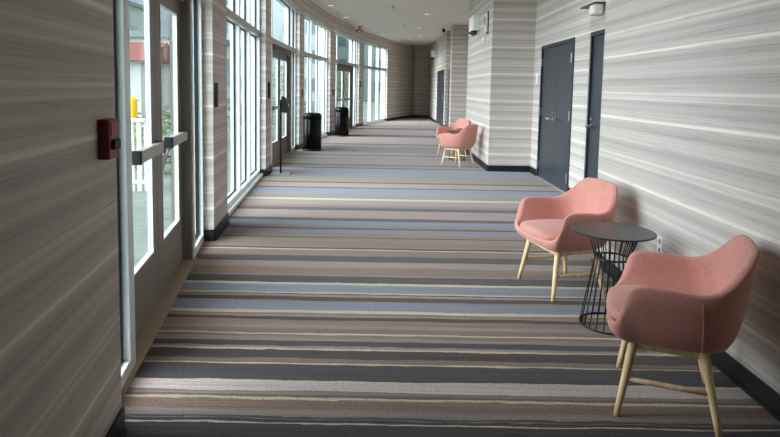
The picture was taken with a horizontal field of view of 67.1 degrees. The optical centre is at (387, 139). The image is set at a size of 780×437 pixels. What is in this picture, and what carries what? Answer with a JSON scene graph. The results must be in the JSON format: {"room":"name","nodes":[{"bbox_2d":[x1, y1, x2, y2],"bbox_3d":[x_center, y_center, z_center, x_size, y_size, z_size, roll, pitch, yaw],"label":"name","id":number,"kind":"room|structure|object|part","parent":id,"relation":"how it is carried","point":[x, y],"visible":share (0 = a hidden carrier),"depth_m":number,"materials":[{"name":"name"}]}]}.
{"room":"lobby corridor","nodes":[
{"label":"lobby corridor","id":0,"kind":"room"},
{"bbox_2d":[0,0,389,436],"bbox_3d":[-1.126,-1.351,11.326,2.340,3.500,28.891,1,5,0],"label":"wall","id":1,"kind":"structure","parent":0,"point":[60,357],"depth_m":1.86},
{"bbox_2d":[97,118,120,159],"bbox_3d":[-1.018,-0.005,2.155,0.054,0.145,0.110,0,5,-9],"label":"fire alarm","id":2,"kind":"object","parent":1,"relation":"attached to","point":[109,143],"visible":1,"depth_m":2.11,"materials":[{"name":"red plastic"}]},
{"bbox_3d":[-1.002,-0.042,2.154,0.004,0.050,0.084,0,5,-9],"label":"label plate","id":3,"kind":"part","parent":2,"relation":"part of","materials":[{"name":"red plastic"}]},
{"bbox_3d":[-0.998,0.015,2.160,0.014,0.035,0.070,0,5,-9],"label":"pull handle","id":4,"kind":"part","parent":2,"relation":"part of","materials":[{"name":"black plastic"}]},
{"bbox_2d":[105,406,126,436],"bbox_3d":[-0.674,1.381,-0.230,0.019,0.105,5.358,0,5,-9],"label":"baseboard","id":5,"kind":"structure","parent":1,"relation":"attached to","point":[118,428],"depth_m":2.33,"materials":[{"name":"black rubber"}]},
{"bbox_2d":[112,0,203,388],"bbox_3d":[-1.464,-0.511,3.733,0.192,3.150,3.028,0,5,-10],"label":"door","id":6,"kind":"structure","parent":1,"relation":"in","point":[141,287],"depth_m":3.82,"materials":[{"name":"metal"}]},
{"bbox_2d":[121,258,196,394],"bbox_3d":[-1.483,1.065,3.737,0.205,0.010,2.158,0,5,-10],"label":"threshold","id":7,"kind":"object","parent":1,"relation":"attached to","point":[146,335],"depth_m":3.59,"materials":[{"name":"brown metal"}]},
{"bbox_2d":[214,83,218,106],"bbox_3d":[-1.559,-0.410,5.354,0.034,0.220,0.060,1,5,-6],"label":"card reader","id":8,"kind":"object","parent":1,"relation":"attached to","point":[216,93],"visible":1,"depth_m":5.33,"materials":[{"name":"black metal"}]},
{"bbox_2d":[204,213,229,240],"bbox_3d":[-1.631,0.839,5.720,0.119,0.105,0.741,1,5,0],"label":"baseboard","id":9,"kind":"structure","parent":1,"relation":"attached to","point":[209,234],"depth_m":5.45,"materials":[{"name":"black rubber"}]},
{"bbox_2d":[226,0,262,215],"bbox_3d":[-1.889,-0.856,7.552,0.160,3.150,3.242,1,5,-5],"label":"window","id":10,"kind":"structure","parent":1,"relation":"in","point":[240,189],"depth_m":8.08,"materials":[{"name":"metal"}]},
{"bbox_2d":[260,165,271,175],"bbox_3d":[-1.974,0.492,9.582,0.119,0.105,0.605,1,5,0],"label":"baseboard","id":11,"kind":"structure","parent":1,"relation":"attached to","point":[268,170],"depth_m":9.31,"materials":[{"name":"black rubber"}]},
{"bbox_2d":[268,82,270,98],"bbox_3d":[-1.907,-0.798,9.451,0.034,0.260,0.090,1,5,-3],"label":"button","id":12,"kind":"object","parent":1,"relation":"attached to","point":[269,89],"visible":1,"depth_m":9.41,"materials":[{"name":"grey plastic"}]},
{"bbox_3d":[-1.911,-0.798,9.451,0.028,0.260,0.090,1,5,-3],"label":"casing","id":13,"kind":"part","parent":12,"relation":"part of","materials":[{"name":"black plastic"}]},
{"bbox_2d":[272,152,291,166],"bbox_3d":[-2.159,0.369,11.487,0.206,0.010,2.581,1,5,-1],"label":"trim","id":14,"kind":"structure","parent":1,"relation":"attached to","point":[277,160],"depth_m":11.51,"materials":[{"name":"brown metal"}]},
{"bbox_2d":[271,0,295,164],"bbox_3d":[-2.120,-1.208,11.499,0.192,3.150,3.521,1,5,-1],"label":"door","id":15,"kind":"structure","parent":1,"relation":"in","point":[286,51],"depth_m":12.52,"materials":[{"name":"metal"}]},
{"bbox_2d":[295,143,302,148],"bbox_3d":[-2.053,0.130,13.679,0.119,0.105,0.620,1,5,2],"label":"baseboard","id":16,"kind":"structure","parent":1,"relation":"attached to","point":[299,146],"depth_m":13.39,"materials":[{"name":"black rubber"}]},
{"bbox_2d":[304,15,327,137],"bbox_3d":[-1.952,-1.559,15.511,0.160,3.150,3.322,1,5,5],"label":"window","id":17,"kind":"structure","parent":1,"relation":"in","point":[308,54],"depth_m":16.04,"materials":[{"name":"metal"}]},
{"bbox_2d":[335,31,356,126],"bbox_3d":[-1.476,-1.909,19.583,0.192,3.150,3.640,2,5,8],"label":"door","id":18,"kind":"structure","parent":1,"relation":"in","point":[350,67],"depth_m":20.67,"materials":[{"name":"metal"}]},
{"bbox_2d":[363,42,385,124],"bbox_3d":[-0.593,-2.259,23.725,0.160,3.150,3.414,2,5,15],"label":"window","id":19,"kind":"structure","parent":1,"relation":"in","point":[369,67],"depth_m":24.25,"materials":[{"name":"metal"}]},
{"bbox_2d":[310,0,468,46],"bbox_3d":[0.550,-3.347,12.955,5.620,0.250,32.800,1,5,0],"label":"ceiling","id":20,"kind":"structure","parent":0,"point":[376,17],"depth_m":16.97,"materials":[{"name":"white paint"}]},
{"bbox_2d":[389,40,428,117],"bbox_3d":[0.772,-2.768,27.789,1.214,3.500,4.586,4,6,33],"label":"wall","id":21,"kind":"structure","parent":0,"point":[409,65],"depth_m":28.38,"materials":[{"name":"grey"}]},
{"bbox_2d":[384,115,427,120],"bbox_3d":[0.680,-1.041,27.513,0.629,0.105,4.387,4,6,28],"label":"baseboard","id":22,"kind":"structure","parent":21,"relation":"attached to","point":[410,116],"depth_m":28.18,"materials":[{"name":"black rubber"}]},
{"bbox_2d":[428,31,450,125],"bbox_3d":[2.525,-2.510,25.223,1.041,3.500,8.100,1,5,0],"label":"wall","id":23,"kind":"structure","parent":0,"point":[443,43],"depth_m":23.72,"materials":[{"name":"grey"}]},
{"bbox_2d":[431,50,434,58],"bbox_3d":[1.976,-3.779,26.166,0.167,0.378,0.660,1,5,0],"label":"emergency light","id":24,"kind":"object","parent":23,"relation":"attached to","point":[432,51],"visible":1,"depth_m":25.84,"materials":[{"name":"white plastic"}]},
{"bbox_2d":[436,69,444,125],"bbox_3d":[2.060,-1.655,23.116,0.174,2.150,2.850,1,5,0],"label":"door","id":25,"kind":"structure","parent":23,"relation":"in","point":[440,74],"depth_m":23.12,"materials":[{"name":"metal"}]},
{"bbox_2d":[447,69,449,125],"bbox_3d":[2.184,-1.440,20.740,0.055,2.118,0.940,1,5,0],"label":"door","id":26,"kind":"structure","parent":23,"relation":"in","point":[449,69],"depth_m":20.95,"materials":[{"name":"metal"}]},
{"bbox_2d":[121,117,779,436],"bbox_3d":[0.504,0.326,13.254,5.380,0.120,32.550,1,5,0],"label":"floor","id":27,"kind":"structure","parent":0,"point":[370,288],"depth_m":3.47,"materials":[{"name":"carpet"}]},
{"bbox_2d":[270,96,290,174],"bbox_3d":[-1.739,-0.080,9.533,0.300,1.262,0.340,1,5,-6],"label":"stand","id":28,"kind":"object","parent":27,"relation":"on","point":[283,102],"visible":1,"depth_m":9.50,"materials":[{"name":"metal"}]},
{"bbox_3d":[-1.750,0.542,9.587,0.300,0.014,0.340,1,5,-6],"label":"plate","id":29,"kind":"part","parent":28,"relation":"part of","materials":[{"name":"metal"}]},
{"bbox_2d":[281,96,287,112],"bbox_3d":[-1.665,-0.577,9.495,0.100,0.262,0.120,1,5,-6],"label":"dispenser","id":30,"kind":"object","parent":28,"relation":"on","point":[284,103],"depth_m":9.44,"materials":[{"name":"black metal"}]},
{"bbox_2d":[303,112,321,150],"bbox_3d":[-1.697,-0.190,13.157,0.424,0.846,0.424,1,5,0],"label":"trash can","id":31,"kind":"object","parent":27,"relation":"on","point":[312,121],"visible":1,"depth_m":12.98,"materials":[{"name":"black plastic"}]},
{"bbox_3d":[-1.691,-0.540,13.126,0.418,0.143,0.418,1,5,0],"label":"lid","id":32,"kind":"part","parent":31,"relation":"part of","materials":[{"name":"black plastic"}]},
{"bbox_2d":[334,107,348,136],"bbox_3d":[-1.351,-0.538,17.171,0.424,0.846,0.424,1,5,0],"label":"trash can","id":33,"kind":"object","parent":27,"relation":"on","point":[341,113],"visible":1,"depth_m":17.00,"materials":[{"name":"black plastic"}]},
{"bbox_3d":[-1.344,-0.888,17.140,0.418,0.143,0.418,1,5,0],"label":"lid","id":34,"kind":"part","parent":33,"relation":"part of","materials":[{"name":"black plastic"}]},
{"bbox_2d":[436,119,469,156],"bbox_3d":[1.400,-0.053,12.602,0.601,0.789,0.665,-2,6,-30],"label":"armchair","id":35,"kind":"object","parent":27,"relation":"on","point":[459,124],"visible":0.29,"depth_m":12.75,"materials":[{"name":"pink fabric"}]},
{"bbox_2d":[446,130,464,160],"bbox_3d":[1.398,0.109,11.873,0.482,0.587,0.482,1,5,0],"label":"side table","id":36,"kind":"object","parent":27,"relation":"on","point":[450,131],"visible":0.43,"depth_m":11.81,"materials":[{"name":"black metal"}]},
{"bbox_2d":[439,124,477,166],"bbox_3d":[1.336,0.085,11.015,0.601,0.789,0.665,5,6,38],"label":"armchair","id":37,"kind":"object","parent":27,"relation":"on","point":[465,139],"visible":1,"depth_m":10.79,"materials":[{"name":"pink fabric"}]},
{"bbox_3d":[1.042,0.309,10.988,0.108,0.337,0.041,1,5,-1],"label":"leg","id":38,"kind":"part","parent":37,"relation":"part of","materials":[{"name":"brown wood"}]},
{"bbox_3d":[1.302,0.332,10.780,0.040,0.338,0.119,0,5,-17],"label":"leg","id":39,"kind":"part","parent":37,"relation":"part of","materials":[{"name":"brown wood"}]},
{"bbox_3d":[1.574,0.307,11.120,0.119,0.338,0.040,1,5,4],"label":"leg","id":40,"kind":"part","parent":37,"relation":"part of","materials":[{"name":"brown wood"}]},
{"bbox_2d":[514,177,617,301],"bbox_3d":[1.278,0.682,4.240,0.601,0.789,0.665,0,5,-14],"label":"armchair","id":41,"kind":"object","parent":27,"relation":"on","point":[547,223],"visible":0.83,"depth_m":4.20,"materials":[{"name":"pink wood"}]},
{"bbox_3d":[1.029,0.888,4.419,0.108,0.337,0.041,3,6,24],"label":"leg","id":42,"kind":"part","parent":41,"relation":"part of","materials":[{"name":"brown wood"}]},
{"bbox_2d":[520,219,563,240],"bbox_3d":[1.224,0.638,4.221,0.478,0.070,0.498,0,5,-14],"label":"seat cushion","id":43,"kind":"object","parent":41,"relation":"on","point":[534,229],"depth_m":4.15,"materials":[{"name":"fabric"}]},
{"bbox_3d":[1.111,0.754,4.203,0.022,0.036,0.390,0,5,-14],"label":"seat rail","id":44,"kind":"part","parent":41,"relation":"part of","materials":[{"name":"brown wood"}]},
{"bbox_3d":[1.137,0.927,4.001,0.041,0.337,0.108,5,6,36],"label":"leg","id":45,"kind":"part","parent":41,"relation":"part of","materials":[{"name":"brown wood"}]},
{"bbox_3d":[1.353,0.886,4.503,0.040,0.338,0.119,5,7,41],"label":"leg","id":46,"kind":"part","parent":41,"relation":"part of","materials":[{"name":"brown wood"}]},
{"bbox_3d":[1.293,0.771,4.049,0.275,0.036,0.022,0,5,-14],"label":"seat rail","id":47,"kind":"part","parent":41,"relation":"part of","materials":[{"name":"brown wood"}]},
{"bbox_3d":[1.461,0.925,4.084,0.119,0.338,0.040,3,5,20],"label":"leg","id":48,"kind":"part","parent":41,"relation":"part of","materials":[{"name":"brown wood"}]},
{"bbox_2d":[572,221,656,335],"bbox_3d":[1.360,0.839,3.585,0.482,0.587,0.482,1,5,0],"label":"side table","id":49,"kind":"object","parent":27,"relation":"on","point":[607,231],"visible":0.88,"depth_m":3.53,"materials":[{"name":"black metal"}]},
{"bbox_3d":[1.230,0.838,3.621,0.077,0.569,0.007,2,5,15],"label":"rod","id":50,"kind":"part","parent":49,"relation":"part of","materials":[{"name":"black metal"}]},
{"bbox_3d":[1.225,0.841,3.586,0.077,0.569,0.006,1,5,0],"label":"rod","id":51,"kind":"part","parent":49,"relation":"part of","materials":[{"name":"black metal"}]},
{"bbox_3d":[1.230,0.844,3.551,0.075,0.569,0.024,1,5,0],"label":"rod","id":52,"kind":"part","parent":49,"relation":"part of","materials":[{"name":"black metal"}]},
{"bbox_3d":[1.243,0.847,3.518,0.068,0.569,0.041,1,5,0],"label":"rod","id":53,"kind":"part","parent":49,"relation":"part of","materials":[{"name":"black metal"}]},
{"bbox_3d":[1.325,0.831,3.716,0.007,0.569,0.077,0,5,-15],"label":"rod","id":54,"kind":"part","parent":49,"relation":"part of","materials":[{"name":"black metal"}]},
{"bbox_3d":[1.264,0.850,3.491,0.077,0.569,0.007,-4,7,-45],"label":"rod","id":55,"kind":"part","parent":49,"relation":"part of","materials":[{"name":"black metal"}]},
{"bbox_3d":[1.360,0.831,3.720,0.007,0.568,0.076,1,5,0],"label":"rod","id":56,"kind":"part","parent":49,"relation":"part of","materials":[{"name":"black metal"}]},
{"bbox_3d":[1.292,0.852,3.469,0.006,0.569,0.077,4,6,30],"label":"rod","id":57,"kind":"part","parent":49,"relation":"part of","materials":[{"name":"black metal"}]},
{"bbox_3d":[1.395,0.832,3.716,0.007,0.569,0.077,2,5,15],"label":"rod","id":58,"kind":"part","parent":49,"relation":"part of","materials":[{"name":"black metal"}]},
{"bbox_3d":[1.325,0.854,3.456,0.007,0.569,0.077,2,5,15],"label":"rod","id":59,"kind":"part","parent":49,"relation":"part of","materials":[{"name":"black metal"}]},
{"bbox_3d":[1.360,0.855,3.451,0.007,0.568,0.076,1,5,0],"label":"rod","id":60,"kind":"part","parent":49,"relation":"part of","materials":[{"name":"black metal"}]},
{"bbox_3d":[1.395,0.855,3.456,0.025,0.569,0.074,1,5,0],"label":"rod","id":61,"kind":"part","parent":49,"relation":"part of","materials":[{"name":"black metal"}]},
{"bbox_2d":[606,234,759,436],"bbox_3d":[1.318,0.818,2.703,0.601,0.789,0.665,3,5,22],"label":"armchair","id":62,"kind":"object","parent":27,"relation":"on","point":[686,306],"visible":1,"depth_m":2.48,"materials":[{"name":"fabric"}]},
{"bbox_3d":[1.213,1.017,2.996,0.041,0.337,0.108,-2,6,-28],"label":"leg","id":63,"kind":"part","parent":62,"relation":"part of","materials":[{"name":"brown wood"}]},
{"bbox_3d":[1.048,1.049,2.597,0.108,0.337,0.041,0,5,-17],"label":"leg","id":64,"kind":"part","parent":62,"relation":"part of","materials":[{"name":"brown wood"}]},
{"bbox_2d":[606,285,693,319],"bbox_3d":[1.265,0.771,2.720,0.478,0.070,0.498,3,5,22],"label":"seat cushion","id":65,"kind":"object","parent":62,"relation":"on","point":[617,295],"depth_m":2.81,"materials":[{"name":"fabric"}]},
{"bbox_3d":[1.210,0.902,2.542,0.275,0.036,0.022,3,5,22],"label":"seat rail","id":66,"kind":"part","parent":62,"relation":"part of","materials":[{"name":"brown wood"}]},
{"bbox_3d":[1.522,1.033,2.871,0.119,0.338,0.040,0,5,-12],"label":"leg","id":67,"kind":"part","parent":62,"relation":"part of","materials":[{"name":"brown wood"}]},
{"bbox_3d":[1.356,1.066,2.470,0.040,0.338,0.119,-2,6,-33],"label":"leg","id":68,"kind":"part","parent":62,"relation":"part of","materials":[{"name":"brown wood"}]},
{"bbox_2d":[449,25,468,125],"bbox_3d":[2.551,-1.998,19.421,0.970,3.500,0.450,1,5,0],"label":"wall","id":69,"kind":"structure","parent":0,"point":[458,58],"depth_m":19.19,"materials":[{"name":"grey"}]},
{"bbox_2d":[466,0,536,165],"bbox_3d":[2.404,-1.321,11.715,1.240,3.500,3.120,1,5,0],"label":"wall column","id":70,"kind":"structure","parent":0,"point":[500,68],"depth_m":10.23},
{"bbox_2d":[469,15,479,35],"bbox_3d":[1.722,-2.289,11.842,0.167,0.378,0.600,1,5,0],"label":"emergency light","id":71,"kind":"object","parent":70,"relation":"attached to","point":[474,21],"visible":1,"depth_m":11.55,"materials":[{"name":"white plastic"}]},
{"bbox_2d":[484,11,488,34],"bbox_3d":[1.767,-2.106,10.573,0.070,0.400,0.180,1,5,0],"label":"fire alarm strobe","id":72,"kind":"object","parent":70,"relation":"attached to","point":[486,18],"visible":1,"depth_m":10.50,"materials":[{"name":"grey plastic"}]},
{"bbox_3d":[1.765,-2.106,10.573,0.035,0.340,0.160,1,5,0],"label":"casing","id":73,"kind":"part","parent":72,"relation":"part of","materials":[{"name":"white plastic"}]},
{"bbox_2d":[466,149,535,175],"bbox_3d":[2.294,0.108,14.808,1.109,0.105,10.010,1,5,0],"label":"baseboard","id":74,"kind":"structure","parent":70,"relation":"attached to","point":[498,168],"depth_m":10.30,"materials":[{"name":"black rubber"}]},
{"bbox_2d":[530,0,605,187],"bbox_3d":[2.767,-0.941,7.482,0.500,3.500,5.380,1,5,0],"label":"wall","id":75,"kind":"structure","parent":0,"point":[556,20],"depth_m":7.94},
{"bbox_2d":[536,37,574,192],"bbox_3d":[2.520,-0.391,8.876,0.174,2.150,1.720,1,5,0],"label":"door","id":76,"kind":"structure","parent":75,"relation":"in","point":[557,58],"depth_m":8.82,"materials":[{"name":"metal"}]},
{"bbox_2d":[580,2,605,15],"bbox_3d":[2.462,-1.558,7.077,0.140,0.138,0.520,1,5,0],"label":"light fixture","id":77,"kind":"object","parent":75,"relation":"attached to","point":[595,8],"visible":0.93,"depth_m":6.85,"materials":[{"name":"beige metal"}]},
{"bbox_3d":[2.457,-1.537,6.938,0.110,0.120,0.200,1,5,0],"label":"casing","id":78,"kind":"part","parent":77,"relation":"part of","materials":[{"name":"white plastic"}]},
{"bbox_2d":[584,29,604,178],"bbox_3d":[2.517,-0.218,6.919,0.174,2.150,0.930,1,5,0],"label":"door","id":79,"kind":"structure","parent":75,"relation":"in","point":[597,38],"depth_m":7.18,"materials":[{"name":"metal"}]},
{"bbox_2d":[597,0,779,393],"bbox_3d":[2.382,-0.367,0.892,1.250,3.500,7.850,1,5,0],"label":"wall","id":80,"kind":"structure","parent":0,"point":[689,142],"depth_m":3.29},
{"bbox_2d":[657,236,663,251],"bbox_3d":[1.734,0.674,3.751,0.009,0.116,0.072,1,5,0],"label":"wall outlet","id":81,"kind":"object","parent":80,"relation":"attached to","point":[659,239],"visible":0.8,"depth_m":3.74,"materials":[{"name":"grey plastic"}]},
{"bbox_2d":[591,251,779,421],"bbox_3d":[2.093,1.249,1.839,0.769,0.105,9.450,1,5,0],"label":"baseboard","id":82,"kind":"structure","parent":80,"relation":"attached to","point":[757,389],"depth_m":2.83,"materials":[{"name":"black rubber"}]},
{"label":"outside","id":83,"kind":"structure","parent":0,"visible":0},
{"bbox_2d":[240,100,379,103],"bbox_3d":[-14.950,-2.928,49.960,150.000,0.360,220.000,1,5,0],"label":"lawn","id":84,"kind":"structure","parent":83,"point":[240,100],"depth_m":67.27,"materials":[{"name":"green plant"}]},
{"bbox_2d":[129,1,143,30],"bbox_3d":[-33.852,-8.545,54.514,18.600,9.350,12.600,1,5,0],"label":"building","id":85,"kind":"structure","parent":84,"relation":"on","point":[136,11],"depth_m":57.69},
{"bbox_2d":[129,30,230,105],"bbox_3d":[-17.924,-4.373,37.790,14.600,4.550,8.600,1,5,0],"label":"house","id":86,"kind":"structure","parent":84,"relation":"on","point":[134,36],"depth_m":33.65,"materials":[{"name":"white"}]},
{"bbox_2d":[226,0,320,100],"bbox_3d":[-13.107,-21.943,68.358,12.600,34.350,10.600,1,5,0],"label":"apartment tower","id":87,"kind":"structure","parent":84,"relation":"on","point":[277,8],"depth_m":64.31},
{"bbox_2d":[337,87,347,106],"bbox_3d":[-2.566,-2.279,33.953,1.769,1.550,1.776,1,5,0],"label":"shrub","id":88,"kind":"object","parent":84,"relation":"on","point":[339,102],"visible":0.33,"depth_m":33.89,"materials":[{"name":"green plant"}]},
{"bbox_2d":[337,35,380,99],"bbox_3d":[-2.249,-13.982,77.074,9.600,17.350,8.600,1,5,0],"label":"office block","id":89,"kind":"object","parent":84,"relation":"on","point":[343,43],"visible":0.1,"depth_m":73.45,"materials":[{"name":"glass"}]},
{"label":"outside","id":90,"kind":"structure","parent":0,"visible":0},
{"bbox_2d":[133,101,379,267],"bbox_3d":[-5.749,-0.127,17.566,12.500,0.100,85.000,1,5,0],"label":"pavement","id":91,"kind":"structure","parent":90,"point":[140,200],"depth_m":7.79,"materials":[{"name":"grey concrete"}]},
{"bbox_2d":[131,97,137,169],"bbox_3d":[-4.349,-0.115,10.036,0.220,1.250,0.220,1,5,0],"label":"bollard","id":92,"kind":"object","parent":91,"relation":"on","point":[134,111],"visible":0.36,"depth_m":9.96,"materials":[{"name":"yellow metal"}]},
{"bbox_2d":[131,118,146,190],"bbox_3d":[-3.714,0.197,8.054,0.880,1.000,0.080,1,5,0],"label":"railing","id":93,"kind":"object","parent":91,"relation":"on","point":[139,181],"visible":0.24,"depth_m":8.04,"materials":[{"name":"white metal"}]},
{"bbox_3d":[-3.721,-0.277,8.013,0.850,0.050,0.080,1,5,0],"label":"rail","id":94,"kind":"part","parent":93,"relation":"part of","materials":[{"name":"white paint"}]},
{"bbox_3d":[-3.736,0.570,8.087,0.850,0.050,0.050,1,5,0],"label":"rail","id":95,"kind":"part","parent":93,"relation":"part of","materials":[{"name":"white paint"}]},
{"bbox_2d":[129,42,170,145],"bbox_3d":[-6.904,-1.205,14.762,2.750,2.500,2.500,1,5,0],"label":"shed","id":96,"kind":"object","parent":91,"relation":"on","point":[137,49],"visible":0.12,"depth_m":14.01,"materials":[{"name":"white"}]},
{"bbox_2d":[134,111,170,172],"bbox_3d":[-3.755,0.039,9.664,0.961,1.157,1.006,1,5,0],"label":"shrub","id":97,"kind":"object","parent":91,"relation":"on","point":[168,135],"visible":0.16,"depth_m":9.65,"materials":[{"name":"green plant"}]},
{"bbox_3d":[-3.731,0.256,9.666,0.467,0.726,0.490,1,5,0],"label":"stem","id":98,"kind":"part","parent":97,"relation":"part of","materials":[{"name":"plant"}]},
{"bbox_2d":[162,109,170,157],"bbox_3d":[-3.981,-0.117,11.250,1.060,1.180,1.092,3,5,19],"label":"shrub","id":99,"kind":"object","parent":91,"relation":"on","point":[168,111],"visible":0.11,"depth_m":11.19,"materials":[{"name":"green plant"}]},
{"bbox_2d":[227,97,241,134],"bbox_3d":[-4.276,-0.591,16.393,1.251,1.212,1.229,1,5,0],"label":"shrub","id":100,"kind":"object","parent":91,"relation":"on","point":[229,98],"visible":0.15,"depth_m":16.43,"materials":[{"name":"green plant"}]},
{"bbox_2d":[272,97,275,126],"bbox_3d":[-4.203,-0.909,19.991,1.157,1.216,1.218,-3,6,-35],"label":"shrub","id":101,"kind":"object","parent":91,"relation":"on","point":[273,104],"visible":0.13,"depth_m":20.06,"materials":[{"name":"green plant"}]},
{"bbox_2d":[272,65,304,94],"bbox_3d":[-6.104,-3.185,35.911,2.451,2.859,2.422,1,5,0],"label":"tree","id":102,"kind":"object","parent":91,"relation":"on","point":[282,83],"visible":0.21,"depth_m":35.69,"materials":[{"name":"green plant"}]},
{"bbox_2d":[337,71,364,104],"bbox_3d":[-3.092,-4.124,45.774,2.948,3.106,2.765,1,5,0],"label":"tree","id":103,"kind":"object","parent":91,"relation":"on","point":[346,78],"visible":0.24,"depth_m":45.73,"materials":[{"name":"green plant"}]}
]}

